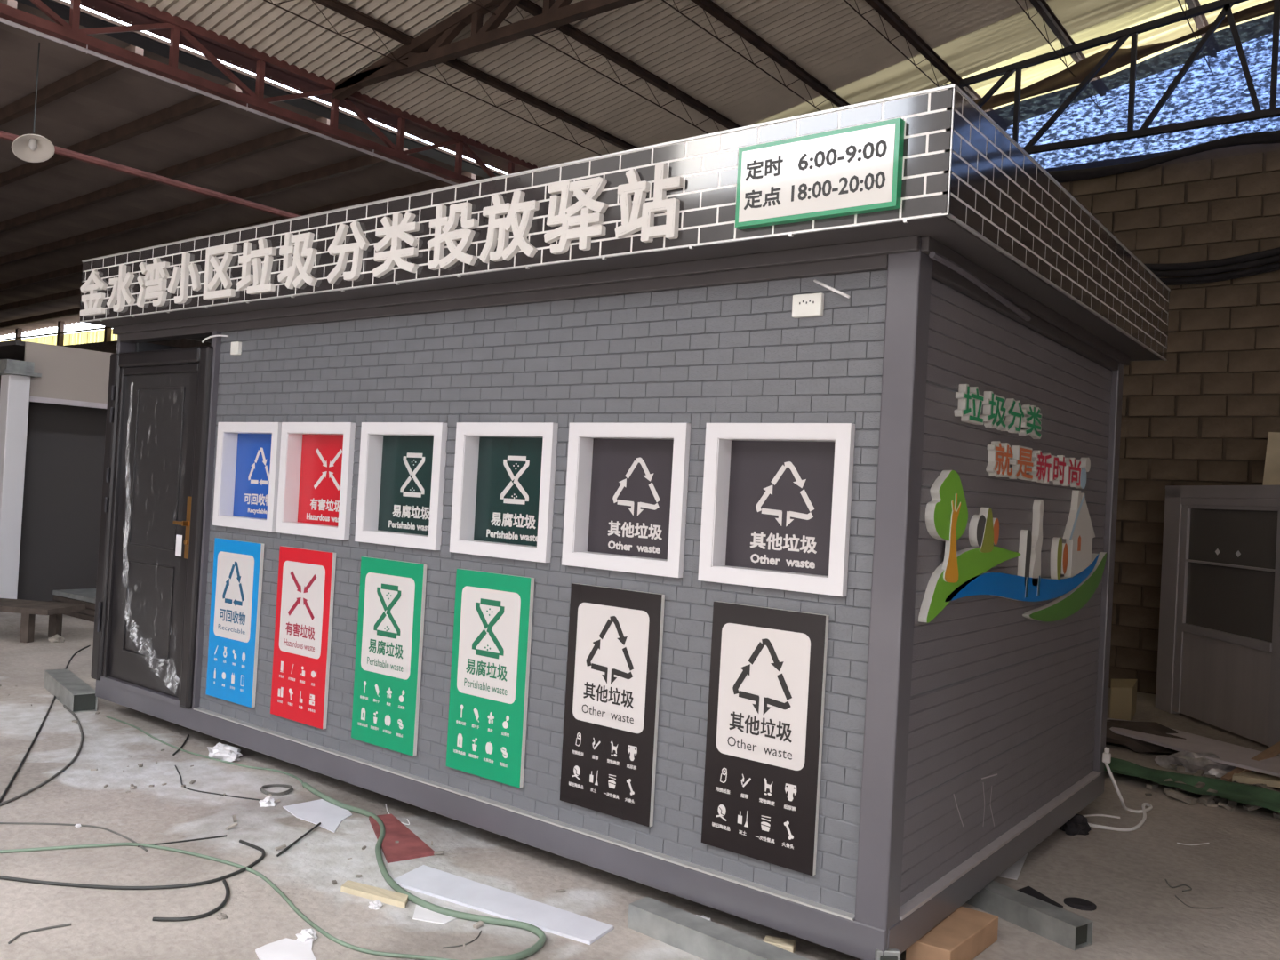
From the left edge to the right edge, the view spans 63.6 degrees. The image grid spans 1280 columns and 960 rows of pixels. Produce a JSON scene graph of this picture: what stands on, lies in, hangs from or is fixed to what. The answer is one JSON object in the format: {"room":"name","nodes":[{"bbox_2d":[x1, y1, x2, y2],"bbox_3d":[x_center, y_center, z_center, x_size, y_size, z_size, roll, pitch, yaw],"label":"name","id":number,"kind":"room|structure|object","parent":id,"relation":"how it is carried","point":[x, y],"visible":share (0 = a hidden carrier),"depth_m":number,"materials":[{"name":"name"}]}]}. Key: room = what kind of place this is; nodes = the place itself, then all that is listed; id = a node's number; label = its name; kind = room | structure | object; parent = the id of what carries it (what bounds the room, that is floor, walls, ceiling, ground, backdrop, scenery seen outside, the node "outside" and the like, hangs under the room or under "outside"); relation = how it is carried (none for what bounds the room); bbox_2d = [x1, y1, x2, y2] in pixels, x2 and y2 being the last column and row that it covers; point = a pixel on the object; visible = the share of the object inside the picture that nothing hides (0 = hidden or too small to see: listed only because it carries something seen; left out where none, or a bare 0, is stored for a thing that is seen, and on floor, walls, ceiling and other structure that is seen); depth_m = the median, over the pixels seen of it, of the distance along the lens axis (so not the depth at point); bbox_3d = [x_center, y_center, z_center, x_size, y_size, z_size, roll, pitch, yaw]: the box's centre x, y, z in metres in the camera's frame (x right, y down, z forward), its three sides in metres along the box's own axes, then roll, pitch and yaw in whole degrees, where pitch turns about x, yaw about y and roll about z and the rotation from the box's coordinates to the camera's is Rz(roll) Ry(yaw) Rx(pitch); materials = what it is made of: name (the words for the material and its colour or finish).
{"room":"factory workshop","nodes":[
{"label":"factory workshop","id":0,"kind":"room"},
{"bbox_2d":[0,0,505,336],"bbox_3d":[-15.909,-4.082,12.380,22.810,0.674,22.500,3,-1,37],"label":"ceiling","id":1,"kind":"structure","parent":0,"point":[59,212],"depth_m":12.27,"materials":[{"name":"brown metal"}]},
{"bbox_2d":[11,42,55,162],"bbox_3d":[-5.265,-3.310,8.999,0.273,1.031,0.327,3,-1,37],"label":"pendant lamp","id":2,"kind":"object","parent":1,"relation":"hanging from","point":[28,148],"visible":1,"depth_m":9.01,"materials":[{"name":"metal"}]},
{"bbox_2d":[0,130,300,218],"bbox_3d":[-4.265,-2.976,11.053,0.070,0.070,9.400,3,-1,37],"label":"rod","id":3,"kind":"object","parent":1,"relation":"attached to","point":[4,135],"visible":0.47,"depth_m":10.32,"materials":[{"name":"red metal"}]},
{"bbox_2d":[0,611,1279,959],"bbox_3d":[-9.774,1.238,7.226,38.000,0.001,25.000,3,-1,37],"label":"floor","id":4,"kind":"structure","parent":0,"point":[1137,916],"depth_m":4.61,"materials":[{"name":"concrete"}]},
{"bbox_2d":[8,923,71,943],"bbox_3d":[-2.130,1.599,3.653,0.051,0.008,0.212,3,-1,37],"label":"cable","id":5,"kind":"object","parent":4,"relation":"on","point":[66,924],"visible":1,"depth_m":3.66,"materials":[{"name":"grey rubber"}]},
{"bbox_2d":[0,704,83,806],"bbox_3d":[-3.393,1.557,5.929,0.340,0.014,2.475,3,-1,-18],"label":"cable","id":6,"kind":"object","parent":4,"relation":"on","point":[64,706],"visible":1,"depth_m":5.57,"materials":[{"name":"black rubber"}]},
{"bbox_2d":[0,598,85,642],"bbox_3d":[-6.335,1.293,9.769,2.000,0.320,0.500,3,-1,9],"label":"bench","id":7,"kind":"object","parent":4,"relation":"on","point":[28,609],"visible":0.88,"depth_m":9.54,"materials":[{"name":"brown wood"}]},
{"bbox_2d":[48,588,95,622],"bbox_3d":[-5.622,1.398,11.473,1.691,0.230,1.125,3,-1,37],"label":"stack","id":8,"kind":"object","parent":7,"relation":"on","point":[87,596],"visible":0.16,"depth_m":11.25,"materials":[{"name":"metal"}]},
{"bbox_2d":[0,645,90,802],"bbox_3d":[-3.966,1.538,6.879,0.099,0.013,5.533,3,-1,-23],"label":"cable","id":9,"kind":"object","parent":4,"relation":"on","point":[75,653],"visible":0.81,"depth_m":6.06,"materials":[{"name":"black rubber"}]},
{"bbox_2d":[0,340,112,601],"bbox_3d":[-7.082,-0.029,14.556,4.280,3.000,5.200,3,-1,37],"label":"cabin","id":10,"kind":"object","parent":4,"relation":"on","point":[53,399],"visible":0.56,"depth_m":12.13,"materials":[{"name":"grey metal"}]},
{"bbox_2d":[48,633,64,642],"bbox_3d":[-5.413,1.466,9.573,0.137,0.069,0.141,4,-1,-33],"label":"lump","id":11,"kind":"object","parent":4,"relation":"on","point":[56,638],"visible":1,"depth_m":9.54,"materials":[{"name":"white paper"}]},
{"bbox_2d":[43,668,97,712],"bbox_3d":[-4.037,1.484,7.303,0.150,0.125,0.970,4,-1,-40],"label":"tube","id":12,"kind":"object","parent":4,"relation":"on","point":[68,689],"visible":1,"depth_m":7.12,"materials":[{"name":"grey metal"}]},
{"bbox_2d":[0,822,147,851],"bbox_3d":[-2.632,1.585,4.679,1.051,0.008,0.184,3,-1,12],"label":"cable","id":13,"kind":"object","parent":4,"relation":"on","point":[29,823],"visible":1,"depth_m":4.73,"materials":[{"name":"black rubber"}]},
{"bbox_2d":[0,839,265,889],"bbox_3d":[-2.147,1.602,4.205,1.192,0.014,0.472,3,-1,-27],"label":"cable","id":14,"kind":"object","parent":4,"relation":"on","point":[113,887],"visible":1,"depth_m":4.08,"materials":[{"name":"black rubber"}]},
{"bbox_2d":[172,734,189,755],"bbox_3d":[-2.761,1.596,6.226,0.023,0.011,0.471,3,-1,-14],"label":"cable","id":15,"kind":"object","parent":4,"relation":"on","point":[184,742],"visible":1,"depth_m":6.19,"materials":[{"name":"black rubber"}]},
{"bbox_2d":[137,834,226,847],"bbox_3d":[-2.045,1.617,4.620,0.368,0.007,0.012,4,-1,-31],"label":"cable","id":16,"kind":"object","parent":4,"relation":"on","point":[226,835],"visible":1,"depth_m":4.62,"materials":[{"name":"black rubber"}]},
{"bbox_2d":[152,879,230,920],"bbox_3d":[-1.665,1.625,3.972,0.164,0.014,0.413,3,-1,15],"label":"cable","id":17,"kind":"object","parent":4,"relation":"on","point":[228,892],"visible":1,"depth_m":3.85,"materials":[{"name":"black rubber"}]},
{"bbox_2d":[105,715,303,787],"bbox_3d":[-2.669,1.599,6.150,2.164,0.012,0.134,3,-1,35],"label":"hose","id":18,"kind":"object","parent":4,"relation":"on","point":[108,716],"visible":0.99,"depth_m":5.98,"materials":[{"name":"rubber"}]},
{"bbox_2d":[174,765,262,800],"bbox_3d":[-2.314,1.612,5.454,0.866,0.007,0.177,3,-1,37],"label":"cable","id":19,"kind":"object","parent":4,"relation":"on","point":[174,765],"visible":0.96,"depth_m":5.33,"materials":[{"name":"black rubber"}]},
{"bbox_2d":[216,912,228,920],"bbox_3d":[-1.562,1.625,3.855,0.042,0.022,0.039,4,-1,-40],"label":"crumb","id":20,"kind":"object","parent":4,"relation":"on","point":[220,916],"visible":1,"depth_m":3.84,"materials":[{"name":"white paper"}]},
{"bbox_2d":[207,742,242,761],"bbox_3d":[-2.424,1.579,6.016,0.244,0.075,0.191,3,-1,8],"label":"chunk","id":21,"kind":"object","parent":4,"relation":"on","point":[225,752],"visible":1,"depth_m":5.98,"materials":[{"name":"white paper"}]},
{"bbox_2d":[0,842,456,959],"bbox_3d":[-1.637,1.629,4.115,2.530,0.014,0.474,3,-1,19],"label":"hose","id":22,"kind":"object","parent":4,"relation":"on","point":[276,889],"visible":1,"depth_m":4.25,"materials":[{"name":"rubber"}]},
{"bbox_2d":[259,795,275,807],"bbox_3d":[-1.877,1.617,5.202,0.081,0.039,0.079,3,-1,-16],"label":"chunk","id":23,"kind":"object","parent":4,"relation":"on","point":[268,801],"visible":1,"depth_m":5.18,"materials":[{"name":"white paper"}]},
{"bbox_2d":[259,784,293,795],"bbox_3d":[-1.911,1.627,5.430,0.180,0.025,0.160,3,-1,37],"label":"ring","id":24,"kind":"object","parent":4,"relation":"on","point":[290,787],"visible":1,"depth_m":5.40,"materials":[{"name":"grey metal"}]},
{"bbox_2d":[255,937,316,959],"bbox_3d":[-1.222,1.648,3.567,0.197,0.006,0.337,3,-1,-22],"label":"paper scrap","id":25,"kind":"object","parent":4,"relation":"on","point":[285,948],"visible":0.87,"depth_m":3.60,"materials":[{"name":"white paper"}]},
{"bbox_2d":[276,822,320,856],"bbox_3d":[-1.554,1.639,4.714,0.011,0.017,0.432,3,-1,7],"label":"metal rod","id":26,"kind":"object","parent":4,"relation":"on","point":[319,823],"visible":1,"depth_m":4.69,"materials":[{"name":"black metal"}]},
{"bbox_2d":[296,928,317,941],"bbox_3d":[-1.200,1.639,3.720,0.075,0.030,0.074,3,-1,-2],"label":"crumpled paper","id":27,"kind":"object","parent":4,"relation":"on","point":[306,934],"visible":1,"depth_m":3.70,"materials":[{"name":"white paper"}]},
{"bbox_2d":[282,799,351,832],"bbox_3d":[-1.539,1.651,5.104,0.487,0.004,0.290,3,-1,37],"label":"paper scrap","id":28,"kind":"object","parent":4,"relation":"on","point":[330,815],"visible":0.9,"depth_m":5.10,"materials":[{"name":"white paper"}]},
{"bbox_2d":[340,880,407,908],"bbox_3d":[-1.057,1.656,4.130,0.336,0.022,0.070,3,-1,24],"label":"timber offcut","id":29,"kind":"object","parent":4,"relation":"on","point":[396,899],"visible":1,"depth_m":4.11,"materials":[{"name":"beige wood"}]},
{"bbox_2d":[368,899,382,909],"bbox_3d":[-1.031,1.654,4.025,0.050,0.026,0.045,3,-1,5],"label":"chunk","id":30,"kind":"object","parent":4,"relation":"on","point":[376,904],"visible":1,"depth_m":4.01,"materials":[{"name":"white paper"}]},
{"bbox_2d":[385,803,409,824],"bbox_3d":[-1.225,1.668,5.148,0.059,0.005,0.352,4,-1,-36],"label":"cable","id":31,"kind":"object","parent":4,"relation":"on","point":[386,804],"visible":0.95,"depth_m":5.08,"materials":[{"name":"white plastic"}]},
{"bbox_2d":[368,814,434,863],"bbox_3d":[-1.167,1.661,4.806,0.220,0.016,0.596,4,-1,-33],"label":"flat board","id":32,"kind":"object","parent":4,"relation":"on","point":[410,846],"visible":1,"depth_m":4.72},
{"bbox_2d":[302,782,546,959],"bbox_3d":[-1.074,1.659,4.607,0.342,0.026,2.349,4,-1,-34],"label":"hose","id":33,"kind":"object","parent":4,"relation":"on","point":[388,879],"visible":0.99,"depth_m":4.00,"materials":[{"name":"green rubber"}]},
{"bbox_2d":[412,904,455,924],"bbox_3d":[-0.806,1.677,3.975,0.210,0.004,0.119,3,-1,21],"label":"paper scrap","id":34,"kind":"object","parent":4,"relation":"on","point":[422,914],"visible":0.79,"depth_m":3.96,"materials":[{"name":"white paper"}]},
{"bbox_2d":[442,930,481,948],"bbox_3d":[-0.636,1.683,3.768,0.046,0.005,0.196,3,-1,37],"label":"cable","id":35,"kind":"object","parent":4,"relation":"on","point":[480,931],"visible":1,"depth_m":3.74,"materials":[{"name":"grey rubber"}]},
{"bbox_2d":[392,864,613,944],"bbox_3d":[-0.562,1.688,4.130,0.986,0.012,0.218,3,-1,29],"label":"flat board","id":36,"kind":"object","parent":4,"relation":"on","point":[424,879],"visible":0.93,"depth_m":4.09,"materials":[{"name":"white plastic"}]},
{"bbox_2d":[79,83,1170,959],"bbox_3d":[-0.391,0.189,6.385,5.905,2.938,3.431,3,-1,37],"label":"booth","id":37,"kind":"object","parent":4,"relation":"on","point":[658,416],"visible":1,"depth_m":4.43,"materials":[{"name":"grey paint"}]},
{"bbox_2d":[201,335,228,343],"bbox_3d":[-2.554,-0.848,6.196,0.203,0.048,0.021,3,-1,23],"label":"cable","id":38,"kind":"object","parent":37,"relation":"attached to","point":[212,336],"visible":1,"depth_m":6.19,"materials":[{"name":"white plastic"}]},
{"bbox_2d":[205,537,263,707],"bbox_3d":[-2.367,0.820,6.020,0.483,0.933,0.024,3,-1,37],"label":"sign board","id":39,"kind":"object","parent":37,"relation":"attached to","point":[233,649],"visible":1,"depth_m":6.00,"materials":[{"name":"blue plastic"}]},
{"bbox_2d":[230,341,241,355],"bbox_3d":[-2.402,-0.783,6.140,0.080,0.078,0.030,3,-1,37],"label":"switch box","id":40,"kind":"object","parent":37,"relation":"attached to","point":[236,349],"visible":1,"depth_m":6.12,"materials":[{"name":"white plastic"}]},
{"bbox_2d":[270,545,335,728],"bbox_3d":[-1.837,0.844,5.615,0.483,0.933,0.024,3,-1,37],"label":"sign board","id":41,"kind":"object","parent":37,"relation":"attached to","point":[306,581],"visible":1,"depth_m":5.59,"materials":[{"name":"red plastic"}]},
{"bbox_2d":[79,162,684,316],"bbox_3d":[-1.760,-1.137,5.329,4.821,0.290,0.028,3,-1,37],"label":"sign lettering","id":42,"kind":"object","parent":37,"relation":"attached to","point":[635,218],"visible":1,"depth_m":4.69,"materials":[{"name":"white plastic"}]},
{"bbox_2d":[351,556,427,756],"bbox_3d":[-1.264,0.869,5.176,0.483,0.933,0.024,3,-1,37],"label":"sign board","id":43,"kind":"object","parent":37,"relation":"attached to","point":[391,605],"visible":1,"depth_m":5.15,"materials":[{"name":"green plastic"}]},
{"bbox_2d":[445,568,534,788],"bbox_3d":[-0.695,0.894,4.740,0.483,0.933,0.024,3,-1,37],"label":"sign board","id":44,"kind":"object","parent":37,"relation":"attached to","point":[490,671],"visible":1,"depth_m":4.72,"materials":[{"name":"green plastic"}]},
{"bbox_2d":[560,583,664,827],"bbox_3d":[-0.123,0.920,4.303,0.483,0.933,0.024,3,-1,37],"label":"sign board","id":45,"kind":"object","parent":37,"relation":"attached to","point":[609,755],"visible":1,"depth_m":4.28,"materials":[{"name":"black plastic"}]},
{"bbox_2d":[701,600,829,875],"bbox_3d":[0.458,0.945,3.858,0.483,0.933,0.024,3,-1,37],"label":"sign board","id":46,"kind":"object","parent":37,"relation":"attached to","point":[766,693],"visible":1,"depth_m":3.84,"materials":[{"name":"black plastic"}]},
{"bbox_2d":[792,292,823,318],"bbox_3d":[0.623,-0.647,3.827,0.122,0.084,0.026,3,-1,37],"label":"box","id":47,"kind":"object","parent":37,"relation":"attached to","point":[809,305],"visible":1,"depth_m":3.81,"materials":[{"name":"white plastic"}]},
{"bbox_2d":[735,118,904,229],"bbox_3d":[0.599,-1.034,3.518,0.610,0.285,0.038,3,-1,37],"label":"sign","id":48,"kind":"object","parent":37,"relation":"attached to","point":[854,170],"visible":1,"depth_m":3.48,"materials":[{"name":"white plastic"}]},
{"bbox_2d":[813,279,850,298],"bbox_3d":[0.683,-0.688,3.702,0.026,0.088,0.165,4,-1,-42],"label":"cable","id":49,"kind":"object","parent":37,"relation":"attached to","point":[814,280],"visible":1,"depth_m":3.69,"materials":[{"name":"white plastic"}]},
{"bbox_2d":[918,457,1106,622],"bbox_3d":[1.824,0.259,4.758,0.038,0.823,2.595,3,-1,37],"label":"relief","id":50,"kind":"object","parent":37,"relation":"attached to","point":[963,572],"visible":0.97,"depth_m":4.44,"materials":[{"name":"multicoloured plastic"}]},
{"bbox_2d":[954,384,1080,487],"bbox_3d":[1.735,-0.167,4.622,0.031,0.341,1.728,3,-1,37],"label":"slogan lettering","id":51,"kind":"object","parent":37,"relation":"attached to","point":[1042,468],"visible":1,"depth_m":4.46},
{"bbox_2d":[1102,747,1111,763],"bbox_3d":[2.634,1.553,5.824,0.040,0.085,0.032,3,-1,37],"label":"plug","id":52,"kind":"object","parent":37,"relation":"attached to","point":[1106,756],"visible":1,"depth_m":5.81,"materials":[{"name":"white plastic"}]},
{"bbox_2d":[0,684,1279,947],"bbox_3d":[-1.221,1.642,5.709,11.362,0.072,4.418,3,-1,9],"label":"debris","id":53,"kind":"object","parent":4,"relation":"on","point":[1208,800],"visible":0.63,"depth_m":6.14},
{"bbox_2d":[696,914,711,920],"bbox_3d":[0.236,1.711,3.990,0.105,0.047,0.106,3,-1,37],"label":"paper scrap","id":54,"kind":"object","parent":4,"relation":"on","point":[702,916],"visible":0.05,"depth_m":4.00,"materials":[{"name":"white paper"}]},
{"bbox_2d":[627,896,810,959],"bbox_3d":[0.332,1.691,3.714,0.901,0.090,0.110,2,-1,41],"label":"tube","id":55,"kind":"object","parent":4,"relation":"on","point":[704,939],"visible":1,"depth_m":3.78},
{"bbox_2d":[762,935,796,952],"bbox_3d":[0.516,1.730,3.834,0.117,0.035,0.071,3,-1,17],"label":"timber offcut","id":56,"kind":"object","parent":4,"relation":"on","point":[789,945],"visible":0.59,"depth_m":3.82,"materials":[{"name":"beige wood"}]},
{"bbox_2d":[905,906,998,959],"bbox_3d":[1.180,1.737,3.904,0.196,0.095,0.462,3,-1,37],"label":"wooden block","id":57,"kind":"object","parent":4,"relation":"on","point":[966,932],"visible":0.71,"depth_m":3.85,"materials":[{"name":"wood"}]},
{"bbox_2d":[998,852,1028,879],"bbox_3d":[1.786,1.808,4.934,0.100,0.044,0.483,3,-1,28],"label":"paper scrap","id":58,"kind":"object","parent":4,"relation":"on","point":[1013,871],"visible":0.29,"depth_m":4.79,"materials":[{"name":"white paper"}]},
{"bbox_2d":[965,880,1093,951],"bbox_3d":[1.428,1.758,4.442,0.115,0.092,1.056,4,-1,-34],"label":"tube","id":59,"kind":"object","parent":4,"relation":"on","point":[1074,932],"visible":0.43,"depth_m":4.14,"materials":[{"name":"grey metal"}]},
{"bbox_2d":[1016,886,1063,907],"bbox_3d":[1.651,1.814,4.475,0.255,0.006,0.228,3,-1,-17],"label":"scrap","id":60,"kind":"object","parent":4,"relation":"on","point":[1029,891],"visible":0.36,"depth_m":4.51,"materials":[{"name":"fabric"}]},
{"bbox_2d":[1058,814,1091,835],"bbox_3d":[2.300,1.818,5.473,0.164,0.092,0.176,3,-1,37],"label":"plastic bag","id":61,"kind":"object","parent":4,"relation":"on","point":[1078,824],"visible":0.79,"depth_m":5.43,"materials":[{"name":"plastic"}]},
{"bbox_2d":[1064,896,1096,911],"bbox_3d":[1.895,1.822,4.442,0.132,0.014,0.119,3,-1,37],"label":"disc","id":62,"kind":"object","parent":4,"relation":"on","point":[1078,903],"visible":1,"depth_m":4.42,"materials":[{"name":"black rubber"}]},
{"bbox_2d":[1082,814,1119,818],"bbox_3d":[2.546,1.875,5.757,0.260,0.011,0.050,3,-1,-6],"label":"cable","id":63,"kind":"object","parent":4,"relation":"on","point":[1088,815],"visible":0.78,"depth_m":5.76,"materials":[{"name":"white plastic"}]},
{"bbox_2d":[1088,762,1152,831],"bbox_3d":[2.711,1.741,5.805,0.268,0.310,0.712,3,-1,37],"label":"cable","id":64,"kind":"object","parent":4,"relation":"on","point":[1143,811],"visible":0.94,"depth_m":5.78,"materials":[{"name":"white plastic"}]},
{"bbox_2d":[1109,679,1137,720],"bbox_3d":[4.077,1.859,8.749,0.196,0.280,0.701,3,-1,30],"label":"carton piece","id":65,"kind":"object","parent":4,"relation":"on","point":[1123,703],"visible":0.86,"depth_m":8.51,"materials":[{"name":"brown cardboard"}]},
{"bbox_2d":[1105,720,1186,755],"bbox_3d":[3.610,1.880,7.689,1.181,0.164,0.583,3,-1,37],"label":"heap","id":66,"kind":"object","parent":4,"relation":"on","point":[1138,746],"visible":0.42,"depth_m":7.51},
{"bbox_2d":[1106,718,1279,776],"bbox_3d":[3.886,1.861,7.274,0.570,0.020,1.683,3,-1,-25],"label":"board","id":67,"kind":"object","parent":66,"relation":"on","point":[1228,754],"visible":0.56,"depth_m":7.12,"materials":[{"name":"grey wood"}]},
{"bbox_2d":[1164,879,1191,891],"bbox_3d":[2.461,1.860,4.729,0.121,0.006,0.109,3,-1,37],"label":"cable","id":68,"kind":"object","parent":4,"relation":"on","point":[1190,889],"visible":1,"depth_m":4.72,"materials":[{"name":"black rubber"}]},
{"bbox_2d":[1104,757,1279,813],"bbox_3d":[3.428,1.886,6.335,1.422,0.055,0.641,3,-1,37],"label":"sheet","id":69,"kind":"object","parent":4,"relation":"on","point":[1236,792],"visible":0.87,"depth_m":6.38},
{"bbox_2d":[1176,842,1209,845],"bbox_3d":[2.882,1.891,5.361,0.187,0.006,0.033,3,-1,-9],"label":"strip","id":70,"kind":"object","parent":4,"relation":"on","point":[1177,843],"visible":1,"depth_m":5.35,"materials":[{"name":"white paper"}]},
{"bbox_2d":[1154,751,1236,777],"bbox_3d":[3.751,1.888,6.930,0.529,0.143,0.239,3,-1,37],"label":"scrap","id":71,"kind":"object","parent":4,"relation":"on","point":[1192,762],"visible":0.73,"depth_m":6.88,"materials":[{"name":"grey plastic"}]},
{"bbox_2d":[1175,895,1223,908],"bbox_3d":[2.435,1.857,4.511,0.193,0.005,0.103,3,-1,37],"label":"cable","id":72,"kind":"object","parent":4,"relation":"on","point":[1175,895],"visible":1,"depth_m":4.48,"materials":[{"name":"black rubber"}]},
{"bbox_2d":[1155,485,1279,755],"bbox_3d":[5.316,1.063,7.993,1.200,1.985,2.550,3,-1,-3],"label":"metal cabinet","id":73,"kind":"object","parent":4,"relation":"on","point":[1219,652],"visible":0.93,"depth_m":8.37,"materials":[{"name":"grey metal"}]},
{"bbox_2d":[1262,432,1279,485],"bbox_3d":[5.566,-0.099,8.925,0.311,0.634,0.080,3,-1,37],"label":"panel","id":74,"kind":"object","parent":73,"relation":"on","point":[1271,476],"visible":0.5,"depth_m":8.97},
{"bbox_2d":[1221,741,1279,782],"bbox_3d":[4.099,1.872,6.860,0.888,0.189,0.050,4,-1,-36],"label":"stick","id":75,"kind":"object","parent":4,"relation":"on","point":[1274,750],"visible":0.56,"depth_m":6.89,"materials":[{"name":"brown wood"}]},
{"bbox_2d":[1232,771,1279,787],"bbox_3d":[4.062,1.922,6.608,0.518,0.040,0.228,3,-1,19],"label":"batten","id":76,"kind":"object","parent":4,"relation":"on","point":[1246,777],"visible":1,"depth_m":6.57,"materials":[{"name":"beige wood"}]},
{"bbox_2d":[0,143,1279,694],"bbox_3d":[-2.939,-0.923,16.197,37.800,5.270,0.246,3,-1,37],"label":"wall","id":77,"kind":"structure","parent":0,"point":[1205,414],"depth_m":9.86,"materials":[{"name":"brick"}]},
{"bbox_2d":[0,320,117,345],"bbox_3d":[-8.730,-3.282,20.678,23.000,0.730,0.152,3,-1,37],"label":"window","id":78,"kind":"structure","parent":77,"relation":"in","point":[101,335],"depth_m":24.38,"materials":[{"name":"glass"}]},
{"bbox_2d":[0,0,541,183],"bbox_3d":[-3.434,-3.516,9.189,0.345,0.490,13.400,3,-1,37],"label":"girder","id":79,"kind":"object","parent":77,"relation":"attached to","point":[214,47],"visible":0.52,"depth_m":9.08,"materials":[{"name":"red metal"}]},
{"bbox_2d":[0,17,458,184],"bbox_3d":[-3.596,-3.280,8.733,0.032,0.120,12.500,3,-1,37],"label":"conduit pipe","id":80,"kind":"object","parent":79,"relation":"attached to","point":[4,20],"visible":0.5,"depth_m":8.67,"materials":[{"name":"metal"}]},
{"bbox_2d":[331,0,642,101],"bbox_3d":[3.046,-4.082,5.231,14.817,1.532,0.090,3,-1,37],"label":"roof truss","id":81,"kind":"object","parent":79,"relation":"on","point":[438,38],"visible":0.95,"depth_m":8.57,"materials":[{"name":"brown metal"}]},
{"bbox_2d":[936,0,1279,154],"bbox_3d":[5.792,-3.777,8.835,14.806,1.222,0.060,3,-1,37],"label":"truss","id":82,"kind":"object","parent":79,"relation":"on","point":[1121,36],"visible":0.5,"depth_m":9.68,"materials":[{"name":"metal"}]},
{"bbox_2d":[973,0,1274,111],"bbox_3d":[6.040,-3.859,9.154,14.800,1.280,0.040,3,-1,37],"label":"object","id":83,"kind":"object","parent":82,"relation":"attached to","point":[1064,78],"visible":0.36,"depth_m":10.29,"materials":[{"name":"brown metal"}]},
{"bbox_2d":[1143,247,1279,285],"bbox_3d":[5.356,-2.124,9.678,3.616,0.572,0.130,3,-1,37],"label":"cable bundle","id":84,"kind":"object","parent":77,"relation":"attached to","point":[1272,255],"visible":0.48,"depth_m":9.60,"materials":[{"name":"rubber"}]},
{"bbox_2d":[80,0,1273,171],"bbox_3d":[2.597,-4.186,4.352,15.653,1.523,14.230,3,-1,37],"label":"ceiling","id":85,"kind":"structure","parent":0,"point":[644,73],"depth_m":9.83,"materials":[{"name":"beige metal"}]},
{"bbox_2d":[985,14,1279,171],"bbox_3d":[6.103,-3.681,9.248,14.800,1.325,0.060,3,-1,37],"label":"shade net","id":86,"kind":"object","parent":85,"relation":"hanging from","point":[1214,85],"visible":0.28,"depth_m":10.04,"materials":[{"name":"blue fabric"}]},
{"bbox_2d":[1047,129,1279,183],"bbox_3d":[6.011,-3.085,9.161,14.804,0.287,0.162,3,-1,37],"label":"rolled hem","id":87,"kind":"object","parent":86,"relation":"on","point":[1270,137],"visible":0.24,"depth_m":9.86,"materials":[{"name":"fabric"}]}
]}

